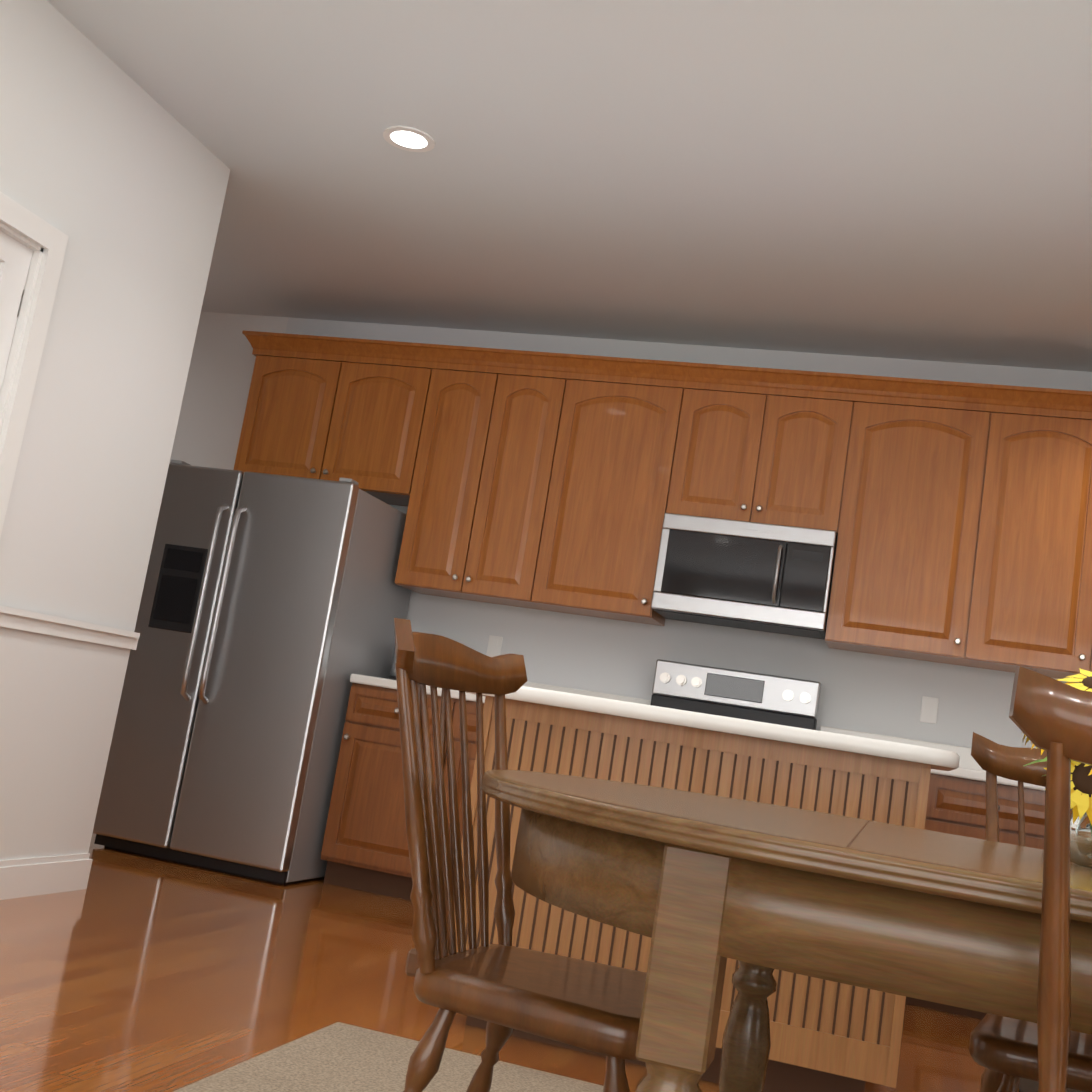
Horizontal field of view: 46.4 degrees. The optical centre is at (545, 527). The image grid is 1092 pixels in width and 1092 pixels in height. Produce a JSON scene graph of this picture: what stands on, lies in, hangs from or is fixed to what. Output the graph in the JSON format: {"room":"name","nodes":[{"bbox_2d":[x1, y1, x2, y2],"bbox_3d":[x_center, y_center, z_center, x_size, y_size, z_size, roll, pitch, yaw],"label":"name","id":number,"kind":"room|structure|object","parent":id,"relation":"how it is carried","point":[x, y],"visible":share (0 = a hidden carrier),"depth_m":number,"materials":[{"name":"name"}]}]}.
{"room":"kitchen","nodes":[
{"label":"kitchen","id":0,"kind":"room"},
{"bbox_2d":[0,0,230,859],"bbox_3d":[-2.799,-0.803,1.365,0.800,2.750,7.420,6,-9,17],"label":"wall","id":1,"kind":"structure","parent":0,"point":[114,172],"depth_m":4.31,"materials":[{"name":"paint"}]},
{"bbox_2d":[0,191,68,536],"bbox_3d":[-1.942,-0.041,3.268,0.148,2.115,1.420,6,-9,17],"label":"door frame","id":2,"kind":"structure","parent":1,"relation":"attached to","point":[33,246],"depth_m":3.95,"materials":[{"name":"white wood"}]},
{"bbox_2d":[0,853,92,899],"bbox_3d":[-1.750,1.151,4.171,0.014,0.125,0.844,6,-9,17],"label":"baseboard","id":3,"kind":"structure","parent":1,"relation":"attached to","point":[24,877],"depth_m":4.30,"materials":[{"name":"white wood"}]},
{"bbox_2d":[0,605,139,649],"bbox_3d":[-1.614,0.341,4.297,0.026,0.063,0.844,6,-9,17],"label":"trim","id":4,"kind":"structure","parent":1,"relation":"attached to","point":[20,619],"depth_m":4.26,"materials":[{"name":"white wood"}]},
{"bbox_2d":[0,833,1019,1091],"bbox_3d":[-1.201,0.946,1.574,12.000,0.100,9.320,6,-9,17],"label":"floor","id":5,"kind":"structure","parent":0,"point":[124,971],"depth_m":3.58,"materials":[{"name":"brown wood"}]},
{"bbox_2d":[93,460,410,883],"bbox_3d":[-1.315,0.666,5.936,0.950,1.748,0.934,6,-9,17],"label":"refrigerator","id":6,"kind":"object","parent":5,"relation":"on","point":[272,607],"visible":0.94,"depth_m":5.56,"materials":[{"name":"grey metal"}]},
{"bbox_2d":[173,1022,603,1091],"bbox_3d":[0.650,1.193,1.624,3.150,0.012,2.440,6,-9,17],"label":"rug","id":7,"kind":"object","parent":5,"relation":"on","point":[339,1057],"visible":1,"depth_m":2.88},
{"bbox_2d":[394,618,646,1091],"bbox_3d":[-0.002,0.667,2.020,0.572,0.935,0.518,6,-9,17],"label":"chair","id":8,"kind":"object","parent":7,"relation":"on","point":[503,987],"visible":0.88,"depth_m":2.02,"materials":[{"name":"brown wood"}]},
{"bbox_2d":[480,770,1091,1091],"bbox_3d":[0.744,0.848,1.720,1.840,0.745,1.130,6,-9,17],"label":"dining table","id":9,"kind":"object","parent":7,"relation":"on","point":[699,889],"visible":0.98,"depth_m":1.43,"materials":[{"name":"brown wood"}]},
{"bbox_2d":[1022,668,1091,867],"bbox_3d":[0.834,0.354,1.870,0.261,0.292,0.238,6,-9,17],"label":"vase","id":10,"kind":"object","parent":9,"relation":"on","point":[1081,820],"visible":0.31,"depth_m":1.82,"materials":[{"name":"clear glass"}]},
{"bbox_2d":[969,732,1091,1091],"bbox_3d":[0.976,0.855,2.218,0.517,0.935,0.568,6,-9,17],"label":"chair","id":11,"kind":"object","parent":7,"relation":"on","point":[1003,1050],"visible":0.48,"depth_m":2.18,"materials":[{"name":"brown wood"}]},
{"bbox_2d":[1009,666,1091,1091],"bbox_3d":[0.678,0.660,1.278,0.518,0.935,0.572,6,-9,17],"label":"chair","id":12,"kind":"object","parent":7,"relation":"on","point":[1052,717],"visible":1,"depth_m":1.18,"materials":[{"name":"brown wood"}]},
{"bbox_2d":[321,683,472,900],"bbox_3d":[-0.585,1.208,5.812,0.565,0.880,0.620,6,-9,17],"label":"base cabinet","id":13,"kind":"object","parent":5,"relation":"on","point":[365,846],"depth_m":5.55,"materials":[{"name":"brown wood"}]},
{"bbox_2d":[449,702,483,848],"bbox_3d":[-0.058,1.267,5.654,0.806,0.880,0.620,6,-9,17],"label":"base cabinet","id":14,"kind":"object","parent":5,"relation":"on","point":[472,733],"depth_m":5.46,"materials":[{"name":"brown wood"}]},
{"bbox_2d":[447,698,938,1091],"bbox_3d":[0.416,1.024,3.615,1.194,0.880,0.644,6,-9,17],"label":"kitchen island","id":15,"kind":"object","parent":5,"relation":"on","point":[828,1036],"depth_m":3.32,"materials":[{"name":"brown wood"}]},
{"bbox_2d":[466,686,959,770],"bbox_3d":[0.495,0.574,3.673,1.310,0.040,0.780,6,-9,17],"label":"island countertop","id":16,"kind":"structure","parent":15,"relation":"on","point":[874,748],"depth_m":3.28,"materials":[{"name":"white stone"}]},
{"bbox_2d":[650,659,820,729],"bbox_3d":[0.698,1.172,5.398,0.740,1.185,0.703,6,-9,17],"label":"range","id":17,"kind":"object","parent":5,"relation":"on","point":[778,700],"visible":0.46,"depth_m":5.71,"materials":[{"name":"silver metal"}]},
{"bbox_2d":[905,773,948,1006],"bbox_3d":[1.304,1.421,5.245,0.536,0.880,0.620,6,-9,17],"label":"base cabinet","id":18,"kind":"object","parent":5,"relation":"on","point":[938,791],"depth_m":4.93,"materials":[{"name":"brown wood"}]},
{"bbox_2d":[925,776,1044,1018],"bbox_3d":[1.744,1.471,5.113,0.652,0.880,0.620,6,-9,17],"label":"base cabinet","id":19,"kind":"object","parent":5,"relation":"on","point":[965,808],"depth_m":4.87,"materials":[{"name":"brown wood"}]},
{"bbox_2d":[1018,1078,1082,1091],"bbox_3d":[1.778,1.736,3.924,0.660,0.010,0.870,6,-9,17],"label":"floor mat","id":20,"kind":"object","parent":5,"relation":"on","point":[1026,1085],"depth_m":3.78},
{"bbox_2d":[47,0,1091,371],"bbox_3d":[-0.756,-1.835,2.010,12.000,0.100,9.320,6,-9,17],"label":"ceiling","id":21,"kind":"structure","parent":0,"point":[893,178],"depth_m":4.36,"materials":[{"name":"paint"}]},
{"bbox_2d":[383,126,434,151],"bbox_3d":[-0.478,-1.353,4.447,0.182,0.005,0.182,14,-10,-28],"label":"recessed light","id":22,"kind":"object","parent":21,"relation":"in","point":[407,136],"visible":1,"depth_m":4.41,"materials":[{"name":"white"}]},
{"bbox_2d":[170,312,1091,747],"bbox_3d":[0.229,0.432,6.144,12.000,2.750,0.120,6,-9,17],"label":"wall","id":23,"kind":"structure","parent":0,"point":[872,694],"depth_m":6.03,"materials":[{"name":"paint"}]},
{"bbox_2d":[233,331,356,480],"bbox_3d":[-1.203,-0.554,6.491,0.542,0.735,0.350,6,-9,17],"label":"upper cabinet","id":24,"kind":"object","parent":23,"relation":"attached to","point":[294,416],"depth_m":6.32,"materials":[{"name":"brown wood"}]},
{"bbox_2d":[333,339,436,504],"bbox_3d":[-0.805,-0.509,6.371,0.542,0.735,0.350,6,-9,17],"label":"upper cabinet","id":25,"kind":"object","parent":23,"relation":"attached to","point":[389,388],"depth_m":6.18,"materials":[{"name":"brown wood"}]},
{"bbox_2d":[393,344,516,603],"bbox_3d":[-0.419,-0.253,6.213,0.464,1.164,0.350,6,-9,17],"label":"upper cabinet","id":26,"kind":"object","parent":23,"relation":"attached to","point":[443,540],"depth_m":6.04,"materials":[{"name":"brown wood"}]},
{"bbox_2d":[486,635,502,656],"bbox_3d":[-0.250,0.584,6.178,0.070,0.115,0.008,6,-9,17],"label":"electrical outlet plate","id":27,"kind":"object","parent":23,"relation":"attached to","point":[495,642],"depth_m":6.18,"materials":[{"name":"white plastic"}]},
{"bbox_2d":[350,674,650,704],"bbox_3d":[-0.190,0.746,5.793,1.240,0.140,0.637,6,-9,17],"label":"countertop","id":28,"kind":"structure","parent":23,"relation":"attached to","point":[354,678],"depth_m":5.66,"materials":[{"name":"white stone"}]},
{"bbox_2d":[389,648,395,679],"bbox_3d":[-0.566,0.656,6.028,0.300,0.187,0.170,6,-9,17],"label":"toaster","id":29,"kind":"object","parent":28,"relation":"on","point":[393,673],"visible":0.06,"depth_m":5.98,"materials":[{"name":"silver metal"}]},
{"bbox_2d":[477,350,584,611],"bbox_3d":[-0.095,-0.216,6.115,0.464,1.164,0.350,6,-9,17],"label":"upper cabinet","id":30,"kind":"object","parent":23,"relation":"attached to","point":[537,436],"depth_m":5.93,"materials":[{"name":"brown wood"}]},
{"bbox_2d":[545,355,704,625],"bbox_3d":[0.333,-0.168,5.987,0.684,1.164,0.350,6,-9,17],"label":"upper cabinet","id":31,"kind":"object","parent":23,"relation":"attached to","point":[633,424],"depth_m":5.80,"materials":[{"name":"brown wood"}]},
{"bbox_2d":[681,364,788,523],"bbox_3d":[0.847,-0.343,5.880,0.442,0.695,0.350,6,-9,17],"label":"upper cabinet","id":32,"kind":"object","parent":23,"relation":"attached to","point":[733,456],"depth_m":5.70,"materials":[{"name":"brown wood"}]},
{"bbox_2d":[651,513,837,639],"bbox_3d":[0.896,0.220,5.698,0.750,0.434,0.433,6,-9,17],"label":"microwave","id":33,"kind":"object","parent":32,"relation":"attached to","point":[771,578],"visible":1,"depth_m":5.54,"materials":[{"name":"silver metal"}]},
{"bbox_2d":[769,370,860,533],"bbox_3d":[1.150,-0.308,5.789,0.442,0.695,0.350,6,-9,17],"label":"upper cabinet","id":34,"kind":"object","parent":23,"relation":"attached to","point":[819,412],"depth_m":5.60,"materials":[{"name":"brown wood"}]},
{"bbox_2d":[825,375,1012,667],"bbox_3d":[1.595,-0.025,5.608,0.694,1.164,0.350,6,-9,17],"label":"upper cabinet","id":35,"kind":"object","parent":23,"relation":"attached to","point":[957,516],"depth_m":5.43,"materials":[{"name":"brown wood"}]},
{"bbox_2d":[920,696,938,723],"bbox_3d":[1.683,0.802,5.598,0.070,0.115,0.008,6,-9,17],"label":"electrical outlet plate","id":36,"kind":"object","parent":23,"relation":"attached to","point":[929,709],"depth_m":5.60,"materials":[{"name":"white plastic"}]},
{"bbox_2d":[820,726,1044,790],"bbox_3d":[1.833,0.974,5.186,1.470,0.140,0.637,6,-9,17],"label":"countertop","id":37,"kind":"structure","parent":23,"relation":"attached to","point":[969,767],"depth_m":5.51,"materials":[{"name":"white stone"}]},
{"bbox_2d":[981,386,1091,678],"bbox_3d":[2.095,0.032,5.458,0.604,1.164,0.350,6,-9,17],"label":"upper cabinet","id":38,"kind":"object","parent":23,"relation":"attached to","point":[1033,600],"depth_m":5.29,"materials":[{"name":"brown wood"}]},
{"bbox_2d":[1069,438,1091,676],"bbox_3d":[2.525,0.077,5.310,0.558,1.164,0.388,6,-9,17],"label":"upper cabinet","id":39,"kind":"object","parent":23,"relation":"attached to","point":[1080,657],"depth_m":5.20,"materials":[{"name":"brown wood"}]}
]}

